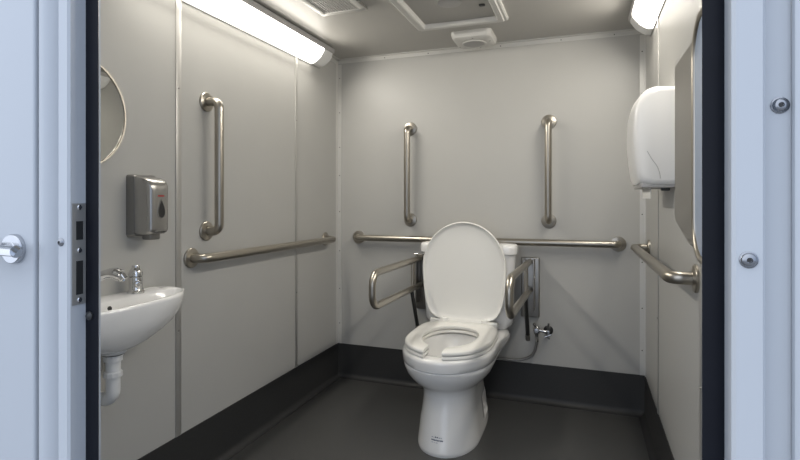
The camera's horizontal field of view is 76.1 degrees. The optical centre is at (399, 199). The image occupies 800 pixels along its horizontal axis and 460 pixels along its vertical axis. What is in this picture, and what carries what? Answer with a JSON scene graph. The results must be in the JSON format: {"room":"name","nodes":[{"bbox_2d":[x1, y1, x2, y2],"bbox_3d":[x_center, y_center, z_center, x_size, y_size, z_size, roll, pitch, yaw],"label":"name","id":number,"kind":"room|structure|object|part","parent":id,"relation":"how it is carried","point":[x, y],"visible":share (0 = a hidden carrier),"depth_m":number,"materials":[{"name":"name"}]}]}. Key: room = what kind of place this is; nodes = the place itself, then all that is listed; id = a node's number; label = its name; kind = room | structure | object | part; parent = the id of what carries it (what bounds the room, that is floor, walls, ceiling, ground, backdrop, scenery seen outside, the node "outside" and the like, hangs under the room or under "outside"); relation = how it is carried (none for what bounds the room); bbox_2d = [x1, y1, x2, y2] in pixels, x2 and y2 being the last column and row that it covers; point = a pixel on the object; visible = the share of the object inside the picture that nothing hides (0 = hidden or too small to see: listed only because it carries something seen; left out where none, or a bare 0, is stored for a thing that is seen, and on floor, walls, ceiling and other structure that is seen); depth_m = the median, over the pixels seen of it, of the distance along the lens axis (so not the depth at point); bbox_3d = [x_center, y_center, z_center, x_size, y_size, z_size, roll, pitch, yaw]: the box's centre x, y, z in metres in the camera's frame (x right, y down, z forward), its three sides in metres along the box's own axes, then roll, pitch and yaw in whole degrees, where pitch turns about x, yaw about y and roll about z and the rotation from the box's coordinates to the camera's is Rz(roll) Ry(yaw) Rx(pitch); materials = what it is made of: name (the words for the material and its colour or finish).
{"room":"public restroom","nodes":[
{"label":"public restroom","id":0,"kind":"room"},
{"bbox_2d":[101,0,335,459],"bbox_3d":[-0.802,0.121,2.220,0.050,2.017,2.343,0,0,20],"label":"wall","id":1,"kind":"structure","parent":0,"point":[238,314],"depth_m":2.16,"materials":[{"name":"plastic"}]},
{"bbox_2d":[101,66,125,162],"bbox_3d":[-1.000,-0.274,1.575,0.016,0.360,0.360,0,0,20],"label":"round mirror","id":2,"kind":"object","parent":1,"relation":"attached to","point":[113,110],"visible":0.3,"depth_m":1.69,"materials":[{"name":"silver metal"}]},
{"bbox_2d":[101,286,183,405],"bbox_3d":[-0.887,0.484,1.583,0.224,0.332,0.572,0,0,20],"label":"basin","id":3,"kind":"object","parent":1,"relation":"attached to","point":[127,320],"visible":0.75,"depth_m":1.57,"materials":[{"name":"ceramic"}]},
{"bbox_2d":[101,268,127,281],"bbox_3d":[-0.914,0.266,1.588,0.135,0.104,0.048,0,0,-5],"label":"faucet","id":4,"kind":"object","parent":3,"relation":"on","point":[117,274],"visible":0.5,"depth_m":1.57,"materials":[{"name":"silver metal"}]},
{"bbox_2d":[126,264,144,293],"bbox_3d":[-0.893,0.270,1.731,0.062,0.096,0.055,0,0,20],"label":"tap","id":5,"kind":"object","parent":3,"relation":"on","point":[135,274],"visible":1,"depth_m":1.71,"materials":[{"name":"silver metal"}]},
{"bbox_3d":[-0.887,0.392,1.583,0.223,0.148,0.572,0,0,20],"label":"bowl","id":6,"kind":"part","parent":3,"relation":"part of","materials":[{"name":"white ceramic"}]},
{"bbox_2d":[126,174,167,239],"bbox_3d":[-0.876,0.028,1.792,0.102,0.228,0.110,0,0,20],"label":"soap dispenser","id":7,"kind":"object","parent":1,"relation":"attached to","point":[146,195],"visible":1,"depth_m":1.75,"materials":[{"name":"grey metal"}]},
{"bbox_2d":[175,0,180,436],"bbox_3d":[-0.859,0.016,1.981,0.006,1.806,0.028,0,0,20],"label":"trim","id":8,"kind":"structure","parent":1,"relation":"attached to","point":[177,2],"depth_m":1.98,"materials":[{"name":"metal"}]},
{"bbox_2d":[199,92,223,240],"bbox_3d":[-0.768,-0.136,2.114,0.086,0.617,0.080,0,0,20],"label":"grab bar","id":9,"kind":"object","parent":1,"relation":"attached to","point":[207,102],"visible":1,"depth_m":2.09,"materials":[{"name":"metal"}]},
{"bbox_2d":[138,343,339,459],"bbox_3d":[-0.762,1.024,2.209,0.034,0.211,2.238,0,0,20],"label":"baseboard","id":10,"kind":"structure","parent":1,"relation":"attached to","point":[226,433],"depth_m":2.42,"materials":[{"name":"plastic"}]},
{"bbox_2d":[181,0,333,68],"bbox_3d":[-0.689,-0.831,2.314,0.098,0.112,1.525,0,0,20],"label":"light","id":11,"kind":"object","parent":1,"relation":"attached to","point":[250,17],"visible":1,"depth_m":2.44,"materials":[{"name":"white plastic"}]},
{"bbox_2d":[184,232,335,267],"bbox_3d":[-0.607,0.239,2.562,0.086,0.086,1.205,0,0,20],"label":"grab bar","id":12,"kind":"object","parent":1,"relation":"attached to","point":[192,257],"visible":1,"depth_m":2.26,"materials":[{"name":"metal"}]},
{"bbox_2d":[295,55,297,367],"bbox_3d":[-0.566,0.016,2.792,0.006,1.806,0.022,0,0,20],"label":"trim","id":13,"kind":"structure","parent":1,"relation":"attached to","point":[296,58],"depth_m":2.79,"materials":[{"name":"metal"}]},
{"bbox_2d":[330,55,338,64],"bbox_3d":[-0.765,-0.872,2.208,0.028,0.030,2.234,0,0,20],"label":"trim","id":14,"kind":"structure","parent":1,"relation":"attached to","point":[334,59],"depth_m":3.21,"materials":[{"name":"metal"}]},
{"bbox_2d":[229,378,648,459],"bbox_3d":[0.056,1.155,1.898,1.882,0.050,2.368,0,0,20],"label":"floor","id":15,"kind":"structure","parent":0,"point":[349,419],"depth_m":2.47,"materials":[{"name":"plastic"}]},
{"bbox_2d":[402,222,517,457],"bbox_3d":[0.267,0.626,2.555,0.563,1.007,0.744,0,0,20],"label":"toilet","id":16,"kind":"object","parent":15,"relation":"on","point":[466,270],"visible":0.99,"depth_m":2.65,"materials":[{"name":"porcelain"},{"name":"plastic"},{"name":"water"}]},
{"bbox_3d":[0.248,0.671,2.494,0.417,0.018,0.580,0,0,20],"label":"seat","id":17,"kind":"part","parent":16,"relation":"part of","materials":[{"name":"plastic"}]},
{"bbox_3d":[0.248,0.691,2.493,0.419,0.017,0.581,0,0,20],"label":"seat","id":18,"kind":"part","parent":16,"relation":"part of","materials":[{"name":"plastic"}]},
{"bbox_3d":[0.267,0.915,2.546,0.496,0.429,0.728,0,0,20],"label":"bowl","id":19,"kind":"part","parent":16,"relation":"part of","materials":[{"name":"white ceramic"}]},
{"bbox_3d":[0.344,0.389,2.760,0.459,0.533,0.028,0,0,20],"label":"lid","id":20,"kind":"part","parent":16,"relation":"part of","materials":[{"name":"plastic"}]},
{"bbox_3d":[0.380,0.270,2.835,0.540,0.057,0.140,0,0,20],"label":"tank lid","id":21,"kind":"part","parent":16,"relation":"part of","materials":[{"name":"white ceramic"}]},
{"bbox_3d":[0.381,0.502,2.838,0.516,0.408,0.122,0,0,20],"label":"tank","id":22,"kind":"part","parent":16,"relation":"part of","materials":[{"name":"white ceramic"}]},
{"bbox_2d":[497,336,538,360],"bbox_3d":[0.591,0.766,2.849,0.353,0.272,0.030,0,0,20],"label":"supply hose","id":23,"kind":"object","parent":16,"relation":"attached to","point":[537,337],"visible":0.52,"depth_m":2.81,"materials":[{"name":"metal"}]},
{"bbox_2d":[253,0,633,58],"bbox_3d":[0.060,-0.912,1.910,1.882,0.050,2.343,0,0,20],"label":"ceiling","id":24,"kind":"structure","parent":0,"point":[380,29],"depth_m":2.60,"materials":[{"name":"laminate"}]},
{"bbox_2d":[300,0,366,15],"bbox_3d":[-0.301,-0.880,2.293,0.233,0.013,0.240,0,0,20],"label":"ceiling vent","id":25,"kind":"object","parent":24,"relation":"in","point":[323,7],"visible":1,"depth_m":2.33,"materials":[{"name":"plastic"}]},
{"bbox_2d":[307,0,358,12],"bbox_3d":[-0.301,-0.879,2.293,0.179,0.005,0.186,0,0,20],"label":"grille","id":26,"kind":"object","parent":25,"relation":"attached to","point":[321,6],"depth_m":2.32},
{"bbox_2d":[389,0,507,30],"bbox_3d":[0.212,-0.874,2.291,0.460,0.026,0.595,0,0,20],"label":"roof hatch","id":27,"kind":"object","parent":24,"relation":"attached to","point":[425,15],"visible":1,"depth_m":2.40,"materials":[{"name":"plastic"}]},
{"bbox_3d":[0.212,-0.885,2.291,0.360,0.004,0.495,0,0,20],"label":"panel","id":28,"kind":"part","parent":27,"relation":"part of","materials":[{"name":"plastic"}]},
{"bbox_2d":[451,28,496,48],"bbox_3d":[0.403,-0.863,2.773,0.216,0.049,0.216,0,0,20],"label":"smoke detector","id":29,"kind":"object","parent":24,"relation":"attached to","point":[480,37],"visible":1,"depth_m":2.70,"materials":[{"name":"grey plastic"}]},
{"bbox_2d":[338,34,643,374],"bbox_3d":[0.449,0.121,2.988,1.782,2.017,0.050,0,0,20],"label":"wall","id":30,"kind":"structure","parent":0,"point":[477,147],"depth_m":2.89,"materials":[{"name":"laminate"}]},
{"bbox_2d":[336,64,340,343],"bbox_3d":[-0.390,0.031,3.250,0.026,1.776,0.026,0,0,20],"label":"trim","id":31,"kind":"structure","parent":30,"relation":"attached to","point":[338,67],"depth_m":3.26,"materials":[{"name":"metal"}]},
{"bbox_2d":[369,254,425,327],"bbox_3d":[0.010,0.539,2.679,0.100,0.435,0.830,0,0,20],"label":"support rail","id":32,"kind":"object","parent":30,"relation":"attached to","point":[417,284],"visible":0.73,"depth_m":2.78,"materials":[{"name":"silver metal"}]},
{"bbox_3d":[0.003,0.419,2.661,0.033,0.195,0.792,0,0,20],"label":"rail","id":33,"kind":"part","parent":32,"relation":"part of","materials":[{"name":"metal"}]},
{"bbox_3d":[0.077,0.421,2.865,0.018,0.155,0.060,0,0,20],"label":"link post","id":34,"kind":"part","parent":32,"relation":"part of","materials":[{"name":"metal"}]},
{"bbox_3d":[0.083,0.618,2.881,0.021,0.234,0.124,0,0,20],"label":"drop leg","id":35,"kind":"part","parent":32,"relation":"part of","materials":[{"name":"metal"}]},
{"bbox_3d":[0.147,0.490,3.058,0.100,0.332,0.024,0,0,20],"label":"wall plate","id":36,"kind":"part","parent":32,"relation":"part of","materials":[{"name":"silver metal"}]},
{"bbox_2d":[404,122,416,225],"bbox_3d":[0.050,-0.149,3.060,0.080,0.631,0.086,0,0,20],"label":"grab bar","id":37,"kind":"object","parent":30,"relation":"attached to","point":[410,128],"visible":1,"depth_m":3.03,"materials":[{"name":"metal"}]},
{"bbox_2d":[353,231,625,251],"bbox_3d":[0.437,0.238,2.930,1.583,0.081,0.068,0,0,20],"label":"grab bar","id":38,"kind":"object","parent":30,"relation":"attached to","point":[618,244],"visible":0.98,"depth_m":2.79,"materials":[{"name":"metal"}]},
{"bbox_2d":[338,28,641,63],"bbox_3d":[0.436,-0.875,2.951,1.774,0.024,0.028,0,0,20],"label":"trim","id":39,"kind":"structure","parent":30,"relation":"attached to","point":[633,31],"depth_m":2.90,"materials":[{"name":"metal"}]},
{"bbox_2d":[338,343,644,417],"bbox_3d":[0.435,1.024,2.949,1.782,0.211,0.034,0,0,20],"label":"baseboard","id":40,"kind":"structure","parent":30,"relation":"attached to","point":[608,392],"depth_m":2.84,"materials":[{"name":"plastic"}]},
{"bbox_2d":[505,257,539,340],"bbox_3d":[0.582,0.531,2.446,0.100,0.450,0.880,0,0,20],"label":"support rail","id":41,"kind":"object","parent":30,"relation":"attached to","point":[528,302],"visible":1,"depth_m":2.69,"materials":[{"name":"silver metal"}]},
{"bbox_3d":[0.575,0.411,2.428,0.033,0.210,0.842,0,0,20],"label":"rail","id":42,"kind":"part","parent":41,"relation":"part of","materials":[{"name":"metal"}]},
{"bbox_3d":[0.657,0.417,2.655,0.018,0.156,0.060,0,0,20],"label":"link post","id":43,"kind":"part","parent":41,"relation":"part of","materials":[{"name":"metal"}]},
{"bbox_3d":[0.663,0.618,2.671,0.021,0.234,0.124,0,0,20],"label":"drop leg","id":44,"kind":"part","parent":41,"relation":"part of","materials":[{"name":"metal"}]},
{"bbox_3d":[0.727,0.490,2.848,0.100,0.332,0.024,0,0,20],"label":"wall plate","id":45,"kind":"part","parent":41,"relation":"part of","materials":[{"name":"silver metal"}]},
{"bbox_2d":[532,323,552,339],"bbox_3d":[0.786,0.721,2.802,0.122,0.088,0.066,0,0,-4],"label":"water valve","id":46,"kind":"object","parent":30,"relation":"attached to","point":[548,330],"visible":1,"depth_m":2.78,"materials":[{"name":"metal"}]},
{"bbox_3d":[0.806,0.721,2.786,0.040,0.088,0.024,0,0,20],"label":"handle","id":47,"kind":"part","parent":46,"relation":"part of","materials":[{"name":"silver metal"}]},
{"bbox_2d":[541,115,555,227],"bbox_3d":[0.810,-0.152,2.786,0.080,0.627,0.086,0,0,20],"label":"grab bar","id":48,"kind":"object","parent":30,"relation":"attached to","point":[548,122],"visible":1,"depth_m":2.75,"materials":[{"name":"metal"}]},
{"bbox_2d":[640,35,645,376],"bbox_3d":[1.262,0.031,2.654,0.026,1.776,0.026,0,0,20],"label":"trim","id":49,"kind":"structure","parent":30,"relation":"attached to","point":[642,37],"depth_m":2.66,"materials":[{"name":"metal"}]},
{"bbox_2d":[646,0,699,459],"bbox_3d":[0.921,0.121,1.599,0.050,2.017,2.343,0,0,20],"label":"wall","id":50,"kind":"structure","parent":0,"point":[679,306],"depth_m":1.84,"materials":[{"name":"plastic"}]},
{"bbox_2d":[628,0,665,36],"bbox_3d":[0.894,-0.831,1.742,0.098,0.112,1.525,0,0,20],"label":"light","id":51,"kind":"object","parent":50,"relation":"attached to","point":[643,14],"visible":1,"depth_m":2.24,"materials":[{"name":"white plastic"}]},
{"bbox_2d":[632,0,663,27],"bbox_3d":[0.896,-0.832,1.742,0.086,0.099,1.305,0,0,20],"label":"diffuser","id":52,"kind":"object","parent":51,"relation":"attached to","point":[645,13],"depth_m":2.21,"materials":[{"name":"white plastic"}]},
{"bbox_2d":[627,86,674,198],"bbox_3d":[0.949,-0.203,1.953,0.140,0.402,0.329,0,0,20],"label":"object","id":53,"kind":"object","parent":50,"relation":"attached to","point":[651,121],"visible":0.99,"depth_m":1.80,"materials":[{"name":"white plastic"}]},
{"bbox_2d":[634,183,674,188],"bbox_3d":[0.964,-0.050,1.949,0.108,0.020,0.308,0,0,20],"label":"tray","id":54,"kind":"object","parent":53,"relation":"on","point":[636,185],"depth_m":1.81,"materials":[{"name":"grey plastic"}]},
{"bbox_2d":[639,377,673,459],"bbox_3d":[0.883,1.024,1.615,0.034,0.211,2.238,0,0,20],"label":"baseboard","id":55,"kind":"structure","parent":50,"relation":"attached to","point":[656,442],"depth_m":2.28,"materials":[{"name":"plastic"}]},
{"bbox_2d":[657,17,658,413],"bbox_3d":[1.105,0.016,2.189,0.006,1.806,0.022,0,0,20],"label":"trim","id":56,"kind":"structure","parent":50,"relation":"attached to","point":[658,17],"depth_m":2.18,"materials":[{"name":"metal"}]},
{"bbox_2d":[631,240,699,292],"bbox_3d":[0.989,0.232,1.986,0.086,0.093,1.205,0,0,20],"label":"grab bar","id":57,"kind":"object","parent":50,"relation":"attached to","point":[692,278],"visible":1,"depth_m":1.48,"materials":[{"name":"metal"}]},
{"bbox_2d":[675,43,692,245],"bbox_3d":[0.748,-0.132,1.284,0.062,0.492,0.323,0,0,20],"label":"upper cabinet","id":58,"kind":"object","parent":50,"relation":"attached to","point":[683,67],"visible":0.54,"depth_m":1.30,"materials":[{"name":"grey metal"}]},
{"bbox_2d":[691,6,701,264],"bbox_3d":[0.588,-0.128,0.866,0.080,0.525,0.525,0,0,20],"label":"mirror","id":59,"kind":"object","parent":50,"relation":"attached to","point":[696,49],"visible":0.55,"depth_m":1.08,"materials":[{"name":"metal"}]},
{"bbox_3d":[0.591,-0.128,0.865,0.074,0.496,0.496,0,0,20],"label":"panel","id":60,"kind":"part","parent":59,"relation":"part of","materials":[{"name":"silver metal"}]},
{"bbox_2d":[699,0,701,459],"bbox_3d":[0.812,0.016,1.378,0.006,1.806,0.028,0,0,20],"label":"trim","id":61,"kind":"structure","parent":50,"relation":"attached to","point":[700,387],"depth_m":1.38,"materials":[{"name":"metal"}]},
{"bbox_3d":[-0.336,0.080,0.836,3.400,2.100,0.055,0,0,20],"label":"wall","id":62,"kind":"structure","parent":0,"visible":0},
{"bbox_2d":[0,0,38,459],"bbox_3d":[-1.035,0.105,1.022,0.859,2.010,0.070,0,0,20],"label":"door","id":63,"kind":"structure","parent":62,"relation":"in","point":[19,19],"depth_m":0.91,"materials":[{"name":"metal"}]},
{"bbox_3d":[-0.718,0.088,0.891,0.174,0.021,0.038,0,0,20],"label":"lever","id":64,"kind":"part","parent":63,"relation":"part of","materials":[{"name":"silver metal"}]},
{"bbox_3d":[-0.685,0.088,0.901,0.052,0.052,0.014,0,0,20],"label":"handle","id":65,"kind":"part","parent":63,"relation":"part of","materials":[{"name":"silver metal"}]},
{"bbox_2d":[39,0,58,459],"bbox_3d":[-0.612,0.105,0.898,0.037,2.050,0.022,0,0,20],"label":"trim","id":66,"kind":"structure","parent":62,"relation":"attached to","point":[48,9],"depth_m":0.89,"materials":[{"name":"white metal"}]},
{"bbox_2d":[57,0,100,459],"bbox_3d":[-0.558,0.140,0.885,0.073,1.980,0.055,0,0,20],"label":"trim","id":67,"kind":"structure","parent":62,"relation":"attached to","point":[79,241],"depth_m":0.88,"materials":[{"name":"metal"}]},
{"bbox_3d":[-0.552,0.094,0.877,0.002,0.173,0.025,0,0,20],"label":"strike plate","id":68,"kind":"part","parent":67,"relation":"part of","materials":[{"name":"metal"}]},
{"bbox_2d":[702,0,764,459],"bbox_3d":[0.363,0.140,0.552,0.061,1.980,0.056,0,0,20],"label":"trim","id":69,"kind":"structure","parent":62,"relation":"attached to","point":[733,31],"depth_m":0.54,"materials":[{"name":"painted metal"}]},
{"bbox_2d":[765,0,790,459],"bbox_3d":[0.397,0.105,0.540,0.029,2.050,0.007,0,0,20],"label":"trim","id":70,"kind":"structure","parent":62,"relation":"attached to","point":[777,12],"depth_m":0.54,"materials":[{"name":"metal"}]},
{"bbox_2d":[791,0,799,459],"bbox_3d":[0.595,0.105,0.465,0.396,2.050,0.011,0,0,20],"label":"trim","id":71,"kind":"structure","parent":62,"relation":"attached to","point":[795,4],"depth_m":0.53,"materials":[{"name":"white metal"}]}
]}

